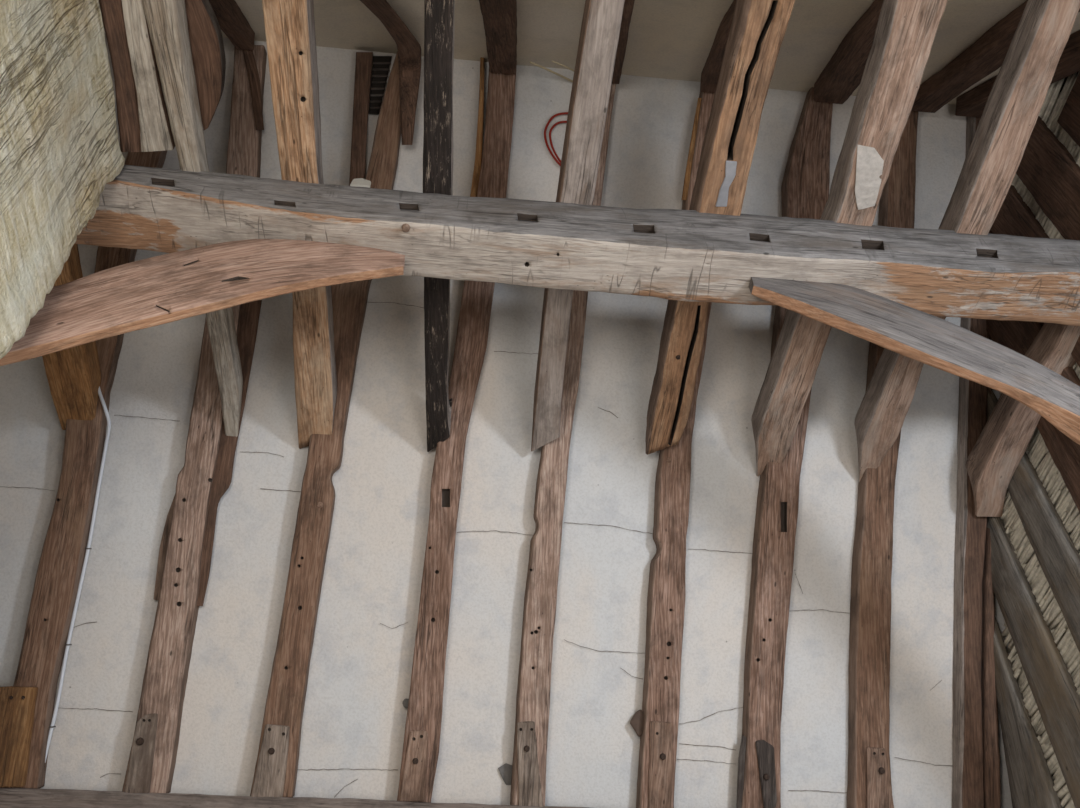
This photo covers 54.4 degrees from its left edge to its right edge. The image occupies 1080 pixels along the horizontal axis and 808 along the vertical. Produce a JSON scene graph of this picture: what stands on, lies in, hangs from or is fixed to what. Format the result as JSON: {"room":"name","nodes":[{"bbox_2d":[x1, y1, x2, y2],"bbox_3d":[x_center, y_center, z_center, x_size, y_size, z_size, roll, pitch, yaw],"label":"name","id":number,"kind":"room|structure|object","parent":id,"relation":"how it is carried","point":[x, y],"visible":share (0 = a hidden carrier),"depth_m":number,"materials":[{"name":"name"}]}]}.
{"room":"timber-framed attic","nodes":[
{"label":"timber-framed attic","id":0,"kind":"room"},
{"bbox_2d":[0,29,1013,807],"bbox_3d":[-0.732,-0.013,3.883,5.180,2.249,1.824,4,-49,-5],"label":"wall","id":1,"kind":"structure","parent":0,"point":[354,719],"depth_m":3.85,"materials":[{"name":"paint"}]},
{"bbox_2d":[349,52,372,185],"bbox_3d":[-0.695,-1.095,4.052,0.071,0.499,0.386,3,-49,-4],"label":"board","id":2,"kind":"object","parent":1,"relation":"attached to","point":[363,67],"visible":0.92,"depth_m":4.03,"materials":[{"name":"brown wood"}]},
{"bbox_2d":[369,56,391,113],"bbox_3d":[-0.624,-1.247,4.101,0.074,0.214,0.166,4,-49,-5],"label":"air vent","id":3,"kind":"object","parent":1,"relation":"in","point":[381,64],"visible":0.97,"depth_m":4.09,"materials":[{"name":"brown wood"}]},
{"bbox_2d":[498,763,511,784],"bbox_3d":[-0.119,1.304,3.700,0.060,0.057,0.049,4,-49,-5],"label":"mortar patch","id":4,"kind":"object","parent":1,"relation":"attached to","point":[505,770],"visible":0.78,"depth_m":3.70,"materials":[{"name":"grey stone"}]},
{"bbox_2d":[529,61,572,82],"bbox_3d":[0.069,-1.289,4.097,0.276,0.177,0.016,31,-57,-25],"label":"split lath","id":5,"kind":"object","parent":1,"relation":"attached to","point":[531,62],"visible":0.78,"depth_m":4.05,"materials":[{"name":"beige wood"}]},
{"bbox_2d":[98,0,1079,104],"bbox_3d":[-0.528,-1.327,2.446,5.180,2.707,2.195,4,-49,-5],"label":"ceiling","id":6,"kind":"structure","parent":0,"point":[668,39],"depth_m":3.70,"materials":[{"name":"beige paint"}]},
{"bbox_2d":[209,0,254,50],"bbox_3d":[-1.057,-1.334,2.748,0.094,1.950,1.602,1,-49,-3],"label":"rafter","id":7,"kind":"object","parent":6,"relation":"attached to","point":[230,17],"visible":0.88,"depth_m":3.71,"materials":[{"name":"brown wood"}]},
{"bbox_2d":[479,0,516,73],"bbox_3d":[-0.139,-1.275,2.824,0.131,1.949,1.620,-2,-49,0],"label":"rafter","id":8,"kind":"object","parent":6,"relation":"attached to","point":[499,16],"visible":1,"depth_m":3.58,"materials":[{"name":"brown wood"}]},
{"bbox_2d":[552,60,573,71],"bbox_3d":[0.111,-1.284,4.010,0.164,0.095,0.015,30,-56,-24],"label":"split lath","id":9,"kind":"object","parent":6,"relation":"attached to","point":[552,60],"visible":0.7,"depth_m":3.97,"materials":[{"name":"beige wood"}]},
{"bbox_2d":[612,0,634,83],"bbox_3d":[0.242,-1.250,2.856,0.137,1.950,1.630,-3,-49,1],"label":"rafter","id":10,"kind":"object","parent":6,"relation":"attached to","point":[628,4],"visible":0.41,"depth_m":3.56,"materials":[{"name":"brown wood"}]},
{"bbox_2d":[700,0,735,92],"bbox_3d":[0.671,-1.223,2.892,0.161,1.950,1.634,-3,-49,1],"label":"rafter","id":11,"kind":"object","parent":6,"relation":"attached to","point":[710,73],"visible":0.32,"depth_m":3.70,"materials":[{"name":"brown wood"}]},
{"bbox_2d":[813,0,883,103],"bbox_3d":[1.067,-1.198,2.924,0.154,1.949,1.663,-6,-49,4],"label":"rafter","id":12,"kind":"object","parent":6,"relation":"attached to","point":[843,73],"visible":0.67,"depth_m":3.68,"materials":[{"name":"brown wood"}]},
{"bbox_2d":[911,0,1079,112],"bbox_3d":[1.491,-1.170,2.961,0.139,1.950,1.638,-4,-49,2],"label":"rafter","id":13,"kind":"object","parent":6,"relation":"attached to","point":[988,53],"visible":0.76,"depth_m":3.63,"materials":[{"name":"brown wood"}]},
{"bbox_2d":[955,30,1079,117],"bbox_3d":[1.819,-1.149,2.994,0.126,1.962,1.608,4,-49,-5],"label":"rafter","id":14,"kind":"object","parent":6,"relation":"attached to","point":[972,103],"visible":0.37,"depth_m":3.93,"materials":[{"name":"brown wood"}]},
{"bbox_2d":[1030,71,1078,776],"bbox_3d":[2.018,0.490,2.095,0.100,5.643,3.950,4,-49,-5],"label":"wall","id":15,"kind":"structure","parent":0,"point":[1065,79],"depth_m":3.86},
{"bbox_3d":[-0.536,2.240,-0.256,5.180,0.100,4.250,4,-49,-5],"label":"floor","id":16,"kind":"structure","parent":0,"visible":0},
{"bbox_2d":[0,0,124,358],"bbox_3d":[-1.332,0.421,1.115,0.444,4.385,0.835,4,-49,-5],"label":"post","id":17,"kind":"object","parent":16,"relation":"on","point":[60,150],"visible":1,"depth_m":2.49,"materials":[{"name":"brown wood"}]},
{"bbox_2d":[99,0,139,151],"bbox_3d":[-1.157,-0.997,2.904,0.073,0.113,0.610,4,-49,-5],"label":"stub timber","id":18,"kind":"object","parent":17,"relation":"on","point":[111,10],"visible":0.72,"depth_m":2.91,"materials":[{"name":"brown wood"}]},
{"bbox_2d":[74,165,1079,325],"bbox_3d":[0.158,-0.454,3.194,3.380,0.230,0.250,4,-49,-5],"label":"collar purlin","id":19,"kind":"object","parent":17,"relation":"on","point":[669,254],"visible":0.77,"depth_m":3.11,"materials":[{"name":"grey wood"}]},
{"bbox_2d":[42,244,100,429],"bbox_3d":[-1.523,-0.608,3.215,0.155,0.119,1.782,5,-49,-6],"label":"collar","id":20,"kind":"object","parent":19,"relation":"on","point":[73,374],"visible":0.3,"depth_m":3.60,"materials":[{"name":"orange wood"}]},
{"bbox_2d":[142,0,242,436],"bbox_3d":[-1.058,-0.605,3.220,0.109,0.103,1.856,2,-49,-3],"label":"collar","id":21,"kind":"object","parent":19,"relation":"on","point":[167,23],"visible":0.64,"depth_m":3.00,"materials":[{"name":"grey wood"}]},
{"bbox_2d":[121,0,174,151],"bbox_3d":[-1.088,-0.989,2.900,0.101,0.103,0.603,4,-49,-5],"label":"stub timber","id":22,"kind":"object","parent":21,"relation":"attached to","point":[155,132],"visible":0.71,"depth_m":2.92,"materials":[{"name":"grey wood"}]},
{"bbox_2d":[185,0,225,129],"bbox_3d":[-0.965,-1.045,2.987,0.110,0.066,0.562,-1,-49,-1],"label":"plank","id":23,"kind":"object","parent":21,"relation":"on","point":[205,34],"visible":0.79,"depth_m":3.00,"materials":[{"name":"brown wood"}]},
{"bbox_2d":[0,239,404,365],"bbox_3d":[-0.925,-0.246,2.756,1.087,0.693,0.045,4,-49,-5],"label":"brace","id":24,"kind":"object","parent":19,"relation":"attached to","point":[175,286],"visible":0.92,"depth_m":2.81,"materials":[{"name":"brown wood"}]},
{"bbox_2d":[262,0,336,448],"bbox_3d":[-0.733,-0.580,3.260,0.134,0.120,1.880,3,-49,-4],"label":"collar","id":25,"kind":"object","parent":19,"relation":"on","point":[289,24],"visible":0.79,"depth_m":3.06,"materials":[{"name":"beige wood"}]},
{"bbox_2d":[350,178,370,187],"bbox_3d":[-0.568,-0.701,3.329,0.063,0.049,0.012,4,-49,-5],"label":"paper scrap","id":26,"kind":"object","parent":19,"relation":"on","point":[359,182],"visible":0.94,"depth_m":3.32,"materials":[{"name":"white paper"}]},
{"bbox_2d":[423,0,454,451],"bbox_3d":[-0.317,-0.561,3.288,0.093,0.121,1.860,2,-49,-3],"label":"collar","id":27,"kind":"object","parent":19,"relation":"on","point":[438,159],"visible":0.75,"depth_m":3.10,"materials":[{"name":"black wood"}]},
{"bbox_2d":[531,0,624,450],"bbox_3d":[0.099,-0.547,3.311,0.115,0.117,1.823,4,-49,-5],"label":"collar","id":28,"kind":"object","parent":19,"relation":"on","point":[601,21],"visible":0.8,"depth_m":3.09,"materials":[{"name":"grey wood"}]},
{"bbox_2d":[645,0,794,454],"bbox_3d":[0.534,-0.524,3.340,0.144,0.126,1.805,4,-49,-5],"label":"collar","id":29,"kind":"object","parent":19,"relation":"on","point":[758,28],"visible":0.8,"depth_m":3.11,"materials":[{"name":"orange wood"}]},
{"bbox_2d":[751,0,947,475],"bbox_3d":[0.937,-0.470,3.400,0.154,0.126,1.883,4,-49,-5],"label":"collar","id":30,"kind":"object","parent":19,"relation":"on","point":[905,32],"visible":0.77,"depth_m":3.13,"materials":[{"name":"brown wood"}]},
{"bbox_2d":[749,277,1079,444],"bbox_3d":[1.230,0.014,2.831,1.198,0.984,0.094,4,-49,-5],"label":"brace","id":31,"kind":"object","parent":19,"relation":"attached to","point":[936,342],"visible":1,"depth_m":2.97,"materials":[{"name":"grey wood"}]},
{"bbox_2d":[854,0,1079,481],"bbox_3d":[1.320,-0.445,3.432,0.137,0.121,1.884,4,-49,-5],"label":"collar","id":32,"kind":"object","parent":19,"relation":"on","point":[1017,96],"visible":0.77,"depth_m":3.13,"materials":[{"name":"brown wood"}]},
{"bbox_2d":[966,323,1079,516],"bbox_3d":[1.741,-0.230,3.505,0.164,0.206,1.558,4,-49,-5],"label":"collar","id":33,"kind":"object","parent":19,"relation":"on","point":[1004,439],"visible":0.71,"depth_m":3.74,"materials":[{"name":"brown wood"}]},
{"bbox_3d":[1.923,1.544,0.860,0.135,2.400,3.950,4,-49,-5],"label":"wall","id":34,"kind":"structure","parent":0,"visible":0},
{"bbox_2d":[993,617,1062,807],"bbox_3d":[1.671,1.633,3.593,0.036,1.621,0.807,4,-49,-5],"label":"stud","id":35,"kind":"object","parent":34,"relation":"on","point":[1031,783],"visible":0.99,"depth_m":3.68,"materials":[{"name":"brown wood"}]},
{"bbox_2d":[986,319,1079,511],"bbox_3d":[1.782,0.423,3.195,0.035,2.600,0.325,4,-49,-5],"label":"stud","id":36,"kind":"object","parent":34,"relation":"on","point":[1068,468],"visible":0.34,"depth_m":3.56,"materials":[{"name":"brown wood"}]},
{"bbox_2d":[987,517,1079,807],"bbox_3d":[1.721,1.123,3.381,0.035,1.968,0.314,4,-49,-5],"label":"stud","id":37,"kind":"object","parent":34,"relation":"on","point":[1053,688],"visible":0.97,"depth_m":3.58,"materials":[{"name":"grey wood"}]},
{"bbox_2d":[987,388,1079,651],"bbox_3d":[1.751,0.764,3.302,0.035,2.319,0.258,4,-49,-5],"label":"stud","id":38,"kind":"object","parent":34,"relation":"on","point":[1058,557],"visible":0.7,"depth_m":3.58,"materials":[{"name":"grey wood"}]},
{"bbox_2d":[990,185,1079,366],"bbox_3d":[1.813,0.132,3.039,0.036,2.746,0.196,4,-49,-5],"label":"stud","id":39,"kind":"object","parent":34,"relation":"on","point":[1014,217],"visible":0.27,"depth_m":3.91,"materials":[{"name":"brown wood"}]},
{"bbox_2d":[997,320,1079,468],"bbox_3d":[1.792,0.398,3.081,0.038,2.462,0.187,4,-49,-5],"label":"stud","id":40,"kind":"object","parent":34,"relation":"on","point":[1012,332],"visible":0.31,"depth_m":3.79,"materials":[{"name":"brown wood"}]},
{"bbox_2d":[1016,116,1079,239],"bbox_3d":[1.838,-0.134,2.951,0.037,2.960,0.216,4,-49,-5],"label":"stud","id":41,"kind":"object","parent":34,"relation":"on","point":[1047,169],"visible":0.58,"depth_m":3.69,"materials":[{"name":"brown wood"}]},
{"bbox_2d":[999,71,1079,807],"bbox_3d":[1.831,0.003,3.283,0.057,2.922,2.700,4,-49,-5],"label":"reed infill","id":42,"kind":"object","parent":41,"relation":"attached to","point":[1047,471],"visible":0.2,"depth_m":3.67,"materials":[{"name":"plant"}]},
{"bbox_2d":[1057,72,1079,146],"bbox_3d":[1.870,-0.227,2.633,0.035,2.600,0.246,4,-49,-5],"label":"stud","id":43,"kind":"object","parent":34,"relation":"on","point":[1069,118],"visible":1,"depth_m":3.59,"materials":[{"name":"brown wood"}]},
{"bbox_3d":[-0.777,2.598,2.391,5.180,3.440,0.120,4,-49,-5],"label":"wall","id":44,"kind":"structure","parent":0,"visible":0},
{"bbox_2d":[0,788,588,807],"bbox_3d":[-0.763,1.444,3.522,5.045,0.208,0.126,4,-49,-5],"label":"wall plate","id":45,"kind":"object","parent":44,"relation":"attached to","point":[9,797],"visible":1,"depth_m":3.50,"materials":[{"name":"brown wood"}]},
{"bbox_2d":[0,150,167,788],"bbox_3d":[-1.638,-0.056,3.763,0.260,2.179,1.809,9,-50,-9],"label":"rafter","id":46,"kind":"object","parent":45,"relation":"on","point":[26,706],"visible":0.56,"depth_m":3.61,"materials":[{"name":"brown wood"}]},
{"bbox_2d":[45,386,110,761],"bbox_3d":[-1.605,0.589,3.643,0.079,1.056,0.942,5,-49,-6],"label":"cable","id":47,"kind":"object","parent":46,"relation":"attached to","point":[88,548],"visible":0.94,"depth_m":3.67,"materials":[{"name":"grey plastic"}]},
{"bbox_2d":[122,45,266,792],"bbox_3d":[-1.178,-0.018,3.807,0.235,2.179,1.794,6,-50,-7],"label":"rafter","id":48,"kind":"object","parent":45,"relation":"on","point":[186,546],"visible":0.84,"depth_m":3.69,"materials":[{"name":"brown wood"}]},
{"bbox_2d":[242,50,263,129],"bbox_3d":[-1.101,-1.255,4.019,0.080,0.429,0.331,-14,-50,11],"label":"lath","id":49,"kind":"object","parent":48,"relation":"attached to","point":[252,71],"visible":0.66,"depth_m":3.96,"materials":[{"name":"brown wood"}]},
{"bbox_2d":[250,51,400,796],"bbox_3d":[-0.746,-0.016,3.841,0.184,2.206,1.840,10,-50,-10],"label":"rafter","id":50,"kind":"object","parent":45,"relation":"on","point":[275,774],"visible":0.73,"depth_m":3.72,"materials":[{"name":"brown wood"}]},
{"bbox_2d":[360,0,420,144],"bbox_3d":[-0.522,-1.209,3.560,0.172,0.839,0.910,-9,-49,6],"label":"rafter","id":51,"kind":"object","parent":50,"relation":"attached to","point":[408,47],"visible":1,"depth_m":3.90,"materials":[{"name":"brown wood"}]},
{"bbox_2d":[397,61,516,802],"bbox_3d":[-0.293,0.018,3.881,0.151,2.200,1.820,8,-50,-8],"label":"rafter","id":52,"kind":"object","parent":45,"relation":"on","point":[421,744],"visible":0.86,"depth_m":3.78,"materials":[{"name":"brown wood"}]},
{"bbox_2d":[402,699,408,707],"bbox_3d":[-0.468,1.052,3.690,0.033,0.028,0.026,4,-49,-5],"label":"slate","id":53,"kind":"object","parent":52,"relation":"attached to","point":[405,701],"visible":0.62,"depth_m":3.69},
{"bbox_2d":[470,57,484,196],"bbox_3d":[-0.236,-1.110,4.098,0.039,0.605,0.471,4,-49,-5],"label":"lath","id":54,"kind":"object","parent":52,"relation":"attached to","point":[479,139],"visible":0.8,"depth_m":4.05,"materials":[{"name":"orange wood"}]},
{"bbox_2d":[510,83,615,806],"bbox_3d":[0.086,0.063,3.905,0.149,2.177,1.797,8,-50,-8],"label":"rafter","id":55,"kind":"object","parent":45,"relation":"on","point":[528,781],"visible":0.65,"depth_m":3.76,"materials":[{"name":"brown wood"}]},
{"bbox_3d":[0.127,-1.112,4.127,0.029,0.080,0.071,4,-49,-5],"label":"connector","id":56,"kind":"object","parent":55,"relation":"attached to","visible":0},
{"bbox_2d":[544,112,567,165],"bbox_3d":[0.076,-1.007,4.116,0.114,0.223,0.188,-5,-49,3],"label":"cable","id":57,"kind":"object","parent":56,"relation":"attached to","point":[562,113],"visible":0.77,"depth_m":4.11,"materials":[{"name":"red plastic"}]},
{"bbox_2d":[549,121,566,162],"bbox_3d":[0.087,-0.999,4.112,0.093,0.178,0.154,-6,-49,4],"label":"cable","id":58,"kind":"object","parent":56,"relation":"attached to","point":[559,122],"visible":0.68,"depth_m":4.11,"materials":[{"name":"red plastic"}]},
{"bbox_2d":[636,91,714,807],"bbox_3d":[0.543,0.077,3.946,0.174,2.200,1.826,9,-50,-9],"label":"rafter","id":59,"kind":"object","parent":45,"relation":"on","point":[666,587],"visible":0.65,"depth_m":3.79,"materials":[{"name":"brown wood"}]},
{"bbox_2d":[630,709,643,736],"bbox_3d":[0.356,1.141,3.751,0.054,0.077,0.059,-33,-56,24],"label":"slate","id":60,"kind":"object","parent":59,"relation":"attached to","point":[636,722],"visible":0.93,"depth_m":3.74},
{"bbox_2d":[682,98,701,199],"bbox_3d":[0.599,-1.008,4.146,0.044,0.415,0.315,12,-50,-11],"label":"lath","id":61,"kind":"object","parent":59,"relation":"attached to","point":[696,119],"visible":0.94,"depth_m":4.10,"materials":[{"name":"orange wood"}]},
{"bbox_2d":[736,87,832,807],"bbox_3d":[0.937,0.088,3.983,0.188,2.208,1.836,9,-50,-9],"label":"rafter","id":62,"kind":"object","parent":45,"relation":"on","point":[806,178],"visible":0.77,"depth_m":3.86,"materials":[{"name":"brown wood"}]},
{"bbox_2d":[847,111,917,807],"bbox_3d":[1.313,0.097,4.017,0.174,2.214,1.831,7,-50,-8],"label":"rafter","id":63,"kind":"object","parent":45,"relation":"on","point":[869,769],"visible":0.58,"depth_m":3.87,"materials":[{"name":"brown wood"}]},
{"bbox_2d":[952,117,991,807],"bbox_3d":[1.678,0.111,4.049,0.111,2.212,1.822,7,-50,-7],"label":"rafter","id":64,"kind":"object","parent":45,"relation":"on","point":[970,537],"visible":0.53,"depth_m":3.90,"materials":[{"name":"brown wood"}]},
{"bbox_2d":[981,233,1000,807],"bbox_3d":[1.736,0.178,4.048,0.086,2.300,1.882,5,-49,-6],"label":"stud","id":65,"kind":"object","parent":45,"relation":"on","point":[991,755],"visible":0.32,"depth_m":3.85,"materials":[{"name":"brown wood"}]}
]}

